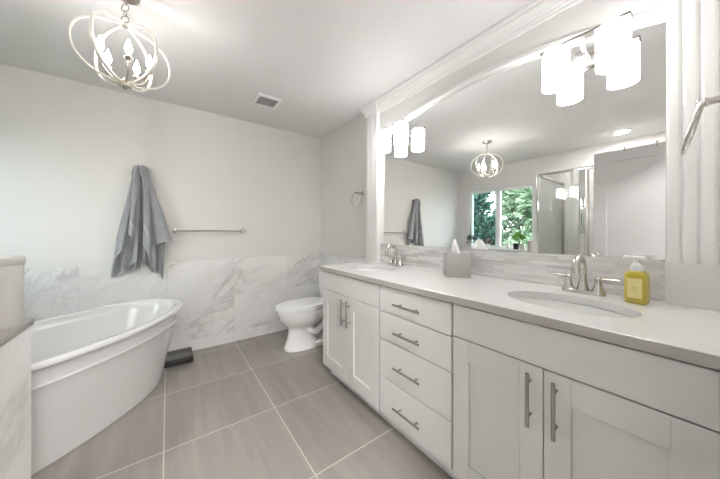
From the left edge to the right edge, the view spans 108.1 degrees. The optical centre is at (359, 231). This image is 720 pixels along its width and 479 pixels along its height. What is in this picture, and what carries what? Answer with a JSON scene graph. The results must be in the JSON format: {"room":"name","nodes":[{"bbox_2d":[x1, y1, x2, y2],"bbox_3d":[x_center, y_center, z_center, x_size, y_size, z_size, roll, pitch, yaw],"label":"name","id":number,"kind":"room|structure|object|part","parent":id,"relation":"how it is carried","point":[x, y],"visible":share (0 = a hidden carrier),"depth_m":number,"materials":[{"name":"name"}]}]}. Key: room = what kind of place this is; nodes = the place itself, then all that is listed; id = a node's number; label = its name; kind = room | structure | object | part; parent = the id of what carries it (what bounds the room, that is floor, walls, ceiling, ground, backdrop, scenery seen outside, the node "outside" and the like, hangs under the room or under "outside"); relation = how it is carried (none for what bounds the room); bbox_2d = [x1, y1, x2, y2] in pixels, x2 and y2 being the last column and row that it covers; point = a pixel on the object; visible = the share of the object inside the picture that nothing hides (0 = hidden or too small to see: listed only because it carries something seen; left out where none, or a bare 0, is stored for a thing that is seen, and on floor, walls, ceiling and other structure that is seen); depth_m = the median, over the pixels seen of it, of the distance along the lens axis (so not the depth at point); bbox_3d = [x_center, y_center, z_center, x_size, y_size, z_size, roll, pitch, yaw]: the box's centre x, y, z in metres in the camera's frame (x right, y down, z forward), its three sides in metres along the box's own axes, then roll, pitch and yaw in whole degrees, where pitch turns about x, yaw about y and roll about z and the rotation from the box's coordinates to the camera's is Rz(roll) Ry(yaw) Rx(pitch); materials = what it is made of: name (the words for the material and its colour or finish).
{"room":"bathroom","nodes":[
{"label":"bathroom","id":0,"kind":"room"},
{"bbox_2d":[0,326,30,478],"bbox_3d":[-1.440,0.765,0.363,1.110,0.870,0.570,0,0,-36],"label":"wall","id":1,"kind":"structure","parent":0,"point":[15,355],"depth_m":0.83,"materials":[{"name":"white stone"}]},
{"bbox_2d":[0,318,33,346],"bbox_3d":[-1.437,0.319,0.365,1.116,0.022,0.581,0,0,-36],"label":"trim","id":2,"kind":"structure","parent":1,"relation":"on","point":[6,335],"depth_m":0.81,"materials":[{"name":"beige stone"}]},
{"bbox_2d":[0,255,25,329],"bbox_3d":[-1.168,0.194,0.836,0.122,0.228,0.122,0,0,-36],"label":"ceramic canister","id":3,"kind":"object","parent":2,"relation":"on","point":[11,267],"visible":1,"depth_m":0.83,"materials":[{"name":"white ceramic"}]},
{"bbox_3d":[-1.168,0.093,0.836,0.122,0.026,0.122,0,0,-36],"label":"lid","id":4,"kind":"part","parent":3,"relation":"part of","materials":[{"name":"grey ceramic"}]},
{"bbox_2d":[0,63,320,268],"bbox_3d":[-1.823,-0.020,2.606,3.387,2.440,0.120,0,0,-36],"label":"wall","id":5,"kind":"structure","parent":0,"point":[70,150],"depth_m":2.36,"materials":[{"name":"beige paint"}]},
{"bbox_2d":[24,253,320,351],"bbox_3d":[-1.784,0.743,2.553,3.147,0.915,0.012,0,0,-36],"label":"wainscot","id":6,"kind":"structure","parent":5,"relation":"attached to","point":[225,300],"depth_m":2.67,"materials":[{"name":"white stone"}]},
{"bbox_2d":[172,228,245,232],"bbox_3d":[-1.535,-0.007,2.698,0.658,0.048,0.074,0,0,-36],"label":"towel bar","id":7,"kind":"object","parent":5,"relation":"attached to","point":[174,230],"visible":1,"depth_m":2.65,"materials":[{"name":"silver metal"}]},
{"bbox_3d":[-1.520,-0.007,2.678,0.650,0.016,0.016,0,0,-36],"label":"rod","id":8,"kind":"part","parent":7,"relation":"part of","materials":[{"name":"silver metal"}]},
{"bbox_3d":[-1.980,-0.564,2.383,0.048,0.055,0.056,0,0,-36],"label":"robe hook","id":9,"kind":"object","parent":5,"relation":"attached to","visible":0},
{"bbox_2d":[111,165,171,278],"bbox_3d":[-1.951,-0.075,2.345,0.428,1.054,0.128,0,0,-36],"label":"bath towel","id":10,"kind":"object","parent":9,"relation":"hanging from","point":[143,232],"visible":1,"depth_m":2.33,"materials":[{"name":"grey fabric"}]},
{"bbox_2d":[31,325,452,478],"bbox_3d":[-0.456,1.250,0.745,3.387,0.100,4.740,0,0,-36],"label":"floor","id":11,"kind":"structure","parent":0,"point":[249,408],"depth_m":1.57,"materials":[{"name":"grey tile"}]},
{"bbox_2d":[31,297,182,475],"bbox_3d":[-1.847,0.897,1.547,0.862,0.605,1.666,0,0,9],"label":"bathtub","id":12,"kind":"object","parent":11,"relation":"on","point":[91,367],"visible":0.88,"depth_m":1.59,"materials":[{"name":"white ceramic"}]},
{"bbox_2d":[164,347,192,367],"bbox_3d":[-1.703,1.171,2.432,0.238,0.058,0.260,0,0,-36],"label":"bathroom scale","id":13,"kind":"object","parent":11,"relation":"on","point":[185,355],"visible":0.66,"depth_m":2.38,"materials":[{"name":"black plastic"}]},
{"bbox_2d":[276,268,322,351],"bbox_3d":[-0.515,0.817,2.811,0.770,0.766,0.462,0,0,-36],"label":"toilet","id":14,"kind":"object","parent":11,"relation":"on","point":[301,316],"visible":0.69,"depth_m":2.64,"materials":[{"name":"white ceramic"}]},
{"bbox_3d":[-0.608,0.782,2.743,0.540,0.020,0.378,0,0,-36],"label":"seat","id":15,"kind":"part","parent":14,"relation":"part of","materials":[{"name":"white plastic"}]},
{"bbox_3d":[-0.604,0.756,2.745,0.550,0.022,0.376,0,0,-36],"label":"lid","id":16,"kind":"part","parent":14,"relation":"part of","materials":[{"name":"white plastic"}]},
{"bbox_3d":[-0.559,0.998,2.778,0.640,0.404,0.368,0,0,-36],"label":"bowl","id":17,"kind":"part","parent":14,"relation":"part of","materials":[{"name":"white ceramic"}]},
{"bbox_3d":[-0.290,0.647,2.976,0.199,0.365,0.436,0,0,-36],"label":"tank","id":18,"kind":"part","parent":14,"relation":"part of","materials":[{"name":"white ceramic"}]},
{"bbox_2d":[323,271,388,422],"bbox_3d":[0.130,0.762,2.047,0.637,0.875,0.719,0,0,-36],"label":"base cabinet","id":19,"kind":"object","parent":11,"relation":"on","point":[351,306],"visible":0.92,"depth_m":1.81,"materials":[{"name":"white paint"}]},
{"bbox_3d":[-0.193,0.784,2.027,0.018,0.623,0.365,0,0,-36],"label":"door","id":20,"kind":"part","parent":19,"relation":"part of","materials":[{"name":"white paint"}]},
{"bbox_3d":[-0.127,0.585,1.891,0.039,0.185,0.012,0,0,-36],"label":"handle","id":21,"kind":"part","parent":19,"relation":"part of","materials":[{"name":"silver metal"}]},
{"bbox_3d":[-0.085,0.585,1.835,0.039,0.185,0.012,0,0,-36],"label":"handle","id":22,"kind":"part","parent":19,"relation":"part of","materials":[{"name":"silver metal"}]},
{"bbox_3d":[0.019,0.784,1.739,0.018,0.623,0.345,0,0,-36],"label":"door","id":23,"kind":"part","parent":19,"relation":"part of","materials":[{"name":"white paint"}]},
{"bbox_2d":[380,285,457,478],"bbox_3d":[0.493,0.762,1.552,0.637,0.875,0.504,0,0,-36],"label":"base cabinet","id":24,"kind":"object","parent":11,"relation":"on","point":[416,331],"visible":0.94,"depth_m":1.34,"materials":[{"name":"white paint"}]},
{"bbox_3d":[0.246,0.986,1.383,0.039,0.012,0.185,0,0,-36],"label":"handle","id":25,"kind":"part","parent":24,"relation":"part of","materials":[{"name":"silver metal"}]},
{"bbox_3d":[0.246,0.761,1.383,0.039,0.012,0.185,0,0,-36],"label":"handle","id":26,"kind":"part","parent":24,"relation":"part of","materials":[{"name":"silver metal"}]},
{"bbox_3d":[0.246,0.567,1.383,0.039,0.012,0.185,0,0,-36],"label":"handle","id":27,"kind":"part","parent":24,"relation":"part of","materials":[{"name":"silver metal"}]},
{"bbox_3d":[0.246,0.408,1.383,0.039,0.012,0.185,0,0,-36],"label":"handle","id":28,"kind":"part","parent":24,"relation":"part of","materials":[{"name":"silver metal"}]},
{"bbox_3d":[0.275,0.980,1.391,0.018,0.217,0.495,0,0,-36],"label":"drawer","id":29,"kind":"part","parent":24,"relation":"part of","materials":[{"name":"white paint"}]},
{"bbox_3d":[0.275,0.755,1.391,0.018,0.221,0.495,0,0,-36],"label":"drawer","id":30,"kind":"part","parent":24,"relation":"part of","materials":[{"name":"white paint"}]},
{"bbox_3d":[0.275,0.560,1.391,0.018,0.159,0.495,0,0,-36],"label":"drawer","id":31,"kind":"part","parent":24,"relation":"part of","materials":[{"name":"white paint"}]},
{"bbox_3d":[0.275,0.402,1.391,0.018,0.148,0.495,0,0,-36],"label":"drawer","id":32,"kind":"part","parent":24,"relation":"part of","materials":[{"name":"white paint"}]},
{"bbox_2d":[453,304,719,478],"bbox_3d":[0.870,0.762,1.040,0.637,0.875,0.763,0,0,-36],"label":"base cabinet","id":33,"kind":"object","parent":11,"relation":"on","point":[531,400],"visible":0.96,"depth_m":0.84,"materials":[{"name":"white paint"}]},
{"bbox_3d":[0.531,0.784,1.042,0.018,0.623,0.350,0,0,-36],"label":"door","id":34,"kind":"part","parent":33,"relation":"part of","materials":[{"name":"white paint"}]},
{"bbox_2d":[319,261,719,369],"bbox_3d":[0.509,0.302,1.556,0.630,0.032,2.024,0,0,-36],"label":"countertop","id":35,"kind":"structure","parent":33,"relation":"on","point":[686,334],"depth_m":0.96,"materials":[{"name":"stone"}]},
{"bbox_2d":[358,268,387,270],"bbox_3d":[0.096,0.384,2.062,0.336,0.128,0.477,0,0,-36],"label":"sink basin","id":36,"kind":"object","parent":35,"relation":"in","point":[364,269],"visible":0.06,"depth_m":2.24,"materials":[{"name":"white ceramic"}]},
{"bbox_2d":[384,244,405,265],"bbox_3d":[0.294,0.194,2.208,0.176,0.184,0.186,0,0,7],"label":"sink faucet","id":37,"kind":"object","parent":35,"relation":"on","point":[394,262],"visible":1,"depth_m":2.19,"materials":[{"name":"silver metal"}]},
{"bbox_3d":[0.261,0.187,2.183,0.147,0.170,0.048,0,0,-36],"label":"spout","id":38,"kind":"part","parent":37,"relation":"part of","materials":[{"name":"silver metal"}]},
{"bbox_3d":[0.333,0.238,2.169,0.051,0.071,0.051,0,0,-36],"label":"handle","id":39,"kind":"part","parent":37,"relation":"part of","materials":[{"name":"silver metal"}]},
{"bbox_2d":[443,239,470,277],"bbox_3d":[0.619,0.167,1.677,0.146,0.239,0.130,0,0,7],"label":"tissue box","id":40,"kind":"object","parent":35,"relation":"on","point":[456,264],"visible":1,"depth_m":1.62,"materials":[{"name":"cardboard"}]},
{"bbox_2d":[514,298,630,317],"bbox_3d":[0.832,0.384,1.060,0.336,0.128,0.477,0,0,-36],"label":"sink basin","id":41,"kind":"object","parent":35,"relation":"in","point":[559,305],"visible":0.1,"depth_m":1.16,"materials":[{"name":"white ceramic"}]},
{"bbox_2d":[551,254,619,296],"bbox_3d":[1.029,0.194,1.208,0.176,0.184,0.186,0,0,7],"label":"sink faucet","id":42,"kind":"object","parent":35,"relation":"on","point":[579,266],"visible":1,"depth_m":1.19,"materials":[{"name":"silver metal"}]},
{"bbox_3d":[1.003,0.238,1.256,0.051,0.071,0.051,0,0,-36],"label":"handle","id":43,"kind":"part","parent":42,"relation":"part of","materials":[{"name":"silver metal"}]},
{"bbox_3d":[0.996,0.187,1.183,0.147,0.170,0.048,0,0,-36],"label":"spout","id":44,"kind":"part","parent":42,"relation":"part of","materials":[{"name":"silver metal"}]},
{"bbox_3d":[1.035,0.277,1.212,0.052,0.018,0.160,0,0,-36],"label":"plate","id":45,"kind":"part","parent":42,"relation":"part of","materials":[{"name":"silver metal"}]},
{"bbox_3d":[1.067,0.238,1.169,0.051,0.071,0.051,0,0,-36],"label":"handle","id":46,"kind":"part","parent":42,"relation":"part of","materials":[{"name":"silver metal"}]},
{"bbox_3d":[1.085,0.214,1.139,0.012,0.014,0.071,0,0,-31],"label":"lever","id":47,"kind":"part","parent":42,"relation":"part of","materials":[{"name":"silver metal"}]},
{"bbox_2d":[623,255,649,304],"bbox_3d":[1.107,0.192,1.049,0.052,0.188,0.072,0,0,-27],"label":"soap dispenser","id":48,"kind":"object","parent":35,"relation":"on","point":[636,280],"visible":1,"depth_m":1.03,"materials":[{"name":"yellow plastic"}]},
{"bbox_2d":[624,270,649,304],"bbox_3d":[1.109,0.221,1.046,0.051,0.130,0.064,0,0,-27],"label":"bottle","id":49,"kind":"object","parent":48,"relation":"attached to","point":[636,282],"depth_m":1.03,"materials":[{"name":"yellow plastic"}]},
{"bbox_3d":[0.591,0.585,0.914,0.039,0.185,0.012,0,0,-36],"label":"handle","id":50,"kind":"part","parent":33,"relation":"part of","materials":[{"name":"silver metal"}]},
{"bbox_3d":[0.636,0.585,0.853,0.039,0.185,0.012,0,0,-36],"label":"handle","id":51,"kind":"part","parent":33,"relation":"part of","materials":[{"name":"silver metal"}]},
{"bbox_3d":[0.741,0.784,0.756,0.018,0.623,0.354,0,0,-36],"label":"door","id":52,"kind":"part","parent":33,"relation":"part of","materials":[{"name":"white paint"}]},
{"bbox_2d":[0,0,531,138],"bbox_3d":[-0.456,-1.290,0.745,3.387,0.100,4.740,0,0,-36],"label":"ceiling","id":53,"kind":"structure","parent":0,"point":[326,60],"depth_m":1.73,"materials":[{"name":"paint"}]},
{"bbox_2d":[68,0,170,91],"bbox_3d":[-1.224,-0.990,1.361,0.386,0.501,0.348,0,0,-36],"label":"orb chandelier","id":54,"kind":"object","parent":53,"relation":"hanging from","point":[98,45],"visible":1,"depth_m":1.34,"materials":[{"name":"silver metal"}]},
{"bbox_3d":[-1.264,-0.919,1.269,0.031,0.072,0.031,0,0,-36],"label":"bulb","id":55,"kind":"part","parent":54,"relation":"part of","materials":[{"name":"white glass"}]},
{"bbox_3d":[-1.324,-0.919,1.370,0.031,0.072,0.031,0,0,-36],"label":"bulb","id":56,"kind":"part","parent":54,"relation":"part of","materials":[{"name":"white glass"}]},
{"bbox_3d":[-1.249,-0.810,1.304,0.008,0.085,0.084,0,0,23],"label":"candle arm","id":57,"kind":"part","parent":54,"relation":"part of","materials":[{"name":"beige metal"}]},
{"bbox_3d":[-1.225,-1.149,1.361,0.041,0.131,0.019,0,0,-21],"label":"chain","id":58,"kind":"part","parent":54,"relation":"part of","materials":[{"name":"beige metal"}]},
{"bbox_3d":[-1.178,-0.810,1.321,0.084,0.085,0.008,0,0,41],"label":"candle arm","id":59,"kind":"part","parent":54,"relation":"part of","materials":[{"name":"beige metal"}]},
{"bbox_3d":[-1.149,-0.919,1.296,0.031,0.072,0.031,0,0,-36],"label":"bulb","id":60,"kind":"part","parent":54,"relation":"part of","materials":[{"name":"white glass"}]},
{"bbox_3d":[-1.247,-0.919,1.459,0.031,0.072,0.031,0,0,-36],"label":"bulb","id":61,"kind":"part","parent":54,"relation":"part of","materials":[{"name":"white glass"}]},
{"bbox_3d":[-1.172,-0.810,1.393,0.084,0.085,0.015,0,0,-36],"label":"candle arm","id":62,"kind":"part","parent":54,"relation":"part of","materials":[{"name":"beige metal"}]},
{"bbox_3d":[-1.139,-0.919,1.413,0.031,0.072,0.031,0,0,-36],"label":"bulb","id":63,"kind":"part","parent":54,"relation":"part of","materials":[{"name":"white glass"}]},
{"bbox_2d":[252,92,282,109],"bbox_3d":[-0.882,-1.232,2.476,0.226,0.016,0.220,0,0,-36],"label":"ceiling vent","id":64,"kind":"object","parent":53,"relation":"in","point":[263,100],"visible":1,"depth_m":2.46,"materials":[{"name":"white paint"}]},
{"bbox_2d":[256,96,277,106],"bbox_3d":[-0.882,-1.232,2.476,0.166,0.008,0.160,0,0,-36],"label":"grille","id":65,"kind":"object","parent":64,"relation":"attached to","point":[263,101],"depth_m":2.48,"materials":[{"name":"grey metal"}]},
{"bbox_2d":[321,114,366,258],"bbox_3d":[0.896,-0.020,1.663,0.120,2.440,4.620,0,0,-36],"label":"wall","id":66,"kind":"structure","parent":0,"point":[343,150],"depth_m":3.01,"materials":[{"name":"beige paint"}]},
{"bbox_2d":[321,253,367,265],"bbox_3d":[-0.208,0.743,3.055,0.012,0.915,1.046,0,0,-36],"label":"wainscot","id":67,"kind":"structure","parent":66,"relation":"attached to","point":[326,259],"depth_m":3.13,"materials":[{"name":"white stone"}]},
{"bbox_2d":[351,191,363,207],"bbox_3d":[-0.014,-0.337,2.720,0.096,0.178,0.160,0,0,-36],"label":"towel ring","id":68,"kind":"object","parent":66,"relation":"attached to","point":[361,193],"visible":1,"depth_m":2.72,"materials":[{"name":"silver metal"}]},
{"bbox_2d":[360,99,380,261],"bbox_3d":[0.106,-0.476,2.571,0.080,1.525,0.243,0,0,-36],"label":"trim","id":69,"kind":"structure","parent":66,"relation":"attached to","point":[370,111],"depth_m":2.50,"materials":[{"name":"white paint"}]},
{"bbox_2d":[376,0,582,112],"bbox_3d":[0.693,-1.181,1.754,0.050,0.117,1.770,0,0,-36],"label":"trim","id":70,"kind":"structure","parent":66,"relation":"attached to","point":[534,13],"depth_m":1.65,"materials":[{"name":"white paint"}]},
{"bbox_2d":[380,0,665,131],"bbox_3d":[0.724,-1.058,1.776,0.025,0.365,1.770,0,0,-36],"label":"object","id":71,"kind":"structure","parent":66,"relation":"attached to","point":[585,15],"depth_m":1.42,"materials":[{"name":"paint"}]},
{"bbox_2d":[381,244,665,301],"bbox_3d":[0.727,0.202,1.778,0.017,0.168,1.768,0,0,-36],"label":"tile backsplash","id":72,"kind":"structure","parent":66,"relation":"attached to","point":[537,268],"depth_m":1.43,"materials":[{"name":"tile"}]},
{"bbox_2d":[381,17,665,259],"bbox_3d":[0.726,-0.442,1.778,0.014,1.118,1.768,0,0,-36],"label":"vanity mirror","id":73,"kind":"object","parent":66,"relation":"attached to","point":[499,162],"visible":0.86,"depth_m":1.42,"materials":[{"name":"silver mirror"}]},
{"bbox_2d":[378,119,407,152],"bbox_3d":[0.294,-0.799,2.232,0.158,0.189,0.320,0,0,-36],"label":"vanity light","id":74,"kind":"object","parent":73,"relation":"attached to","point":[400,128],"visible":1,"depth_m":2.18,"materials":[{"name":"white glass"}]},
{"bbox_3d":[0.215,-0.794,2.301,0.111,0.179,0.111,0,0,-36],"label":"lamp shade","id":75,"kind":"part","parent":74,"relation":"part of","materials":[{"name":"white glass"}]},
{"bbox_3d":[0.336,-0.794,2.136,0.111,0.179,0.111,0,0,-36],"label":"lamp shade","id":76,"kind":"part","parent":74,"relation":"part of","materials":[{"name":"white glass"}]},
{"bbox_2d":[540,11,632,93],"bbox_3d":[1.042,-0.799,1.214,0.158,0.189,0.320,0,0,-36],"label":"vanity light","id":77,"kind":"object","parent":73,"relation":"attached to","point":[611,50],"visible":1,"depth_m":1.17,"materials":[{"name":"white glass"}]},
{"bbox_3d":[0.962,-0.794,1.283,0.111,0.179,0.111,0,0,-36],"label":"lamp shade","id":78,"kind":"part","parent":77,"relation":"part of","materials":[{"name":"white glass"}]},
{"bbox_3d":[1.052,-0.858,1.222,0.088,0.064,0.016,0,0,-36],"label":"arm","id":79,"kind":"part","parent":77,"relation":"part of","materials":[{"name":"silver metal"}]},
{"bbox_3d":[1.097,-0.837,1.255,0.019,0.093,0.100,0,0,-36],"label":"plate","id":80,"kind":"part","parent":77,"relation":"part of","materials":[{"name":"silver metal"}]},
{"bbox_3d":[1.083,-0.794,1.118,0.111,0.179,0.111,0,0,-36],"label":"lamp shade","id":81,"kind":"part","parent":77,"relation":"part of","materials":[{"name":"white glass"}]},
{"bbox_2d":[390,7,665,130],"bbox_3d":[0.707,-0.950,1.764,0.016,0.158,1.787,0,0,-36],"label":"trim","id":82,"kind":"structure","parent":66,"relation":"attached to","point":[660,12],"depth_m":1.48,"materials":[{"name":"white paint"}]},
{"bbox_2d":[665,0,719,311],"bbox_3d":[1.275,-0.476,0.979,0.080,1.525,0.168,0,0,-36],"label":"trim","id":83,"kind":"structure","parent":66,"relation":"attached to","point":[692,264],"depth_m":0.98,"materials":[{"name":"white paint"}]},
{"bbox_3d":[0.130,-0.020,-0.053,3.147,2.440,0.120,0,0,-36],"label":"wall","id":84,"kind":"structure","parent":0,"visible":0},
{"bbox_2d":[681,95,719,154],"bbox_3d":[1.045,-0.327,0.770,0.160,0.173,0.124,0,0,-38],"label":"towel ring","id":85,"kind":"object","parent":84,"relation":"attached to","point":[700,104],"visible":1,"depth_m":0.77,"materials":[{"name":"silver metal"}]}
]}

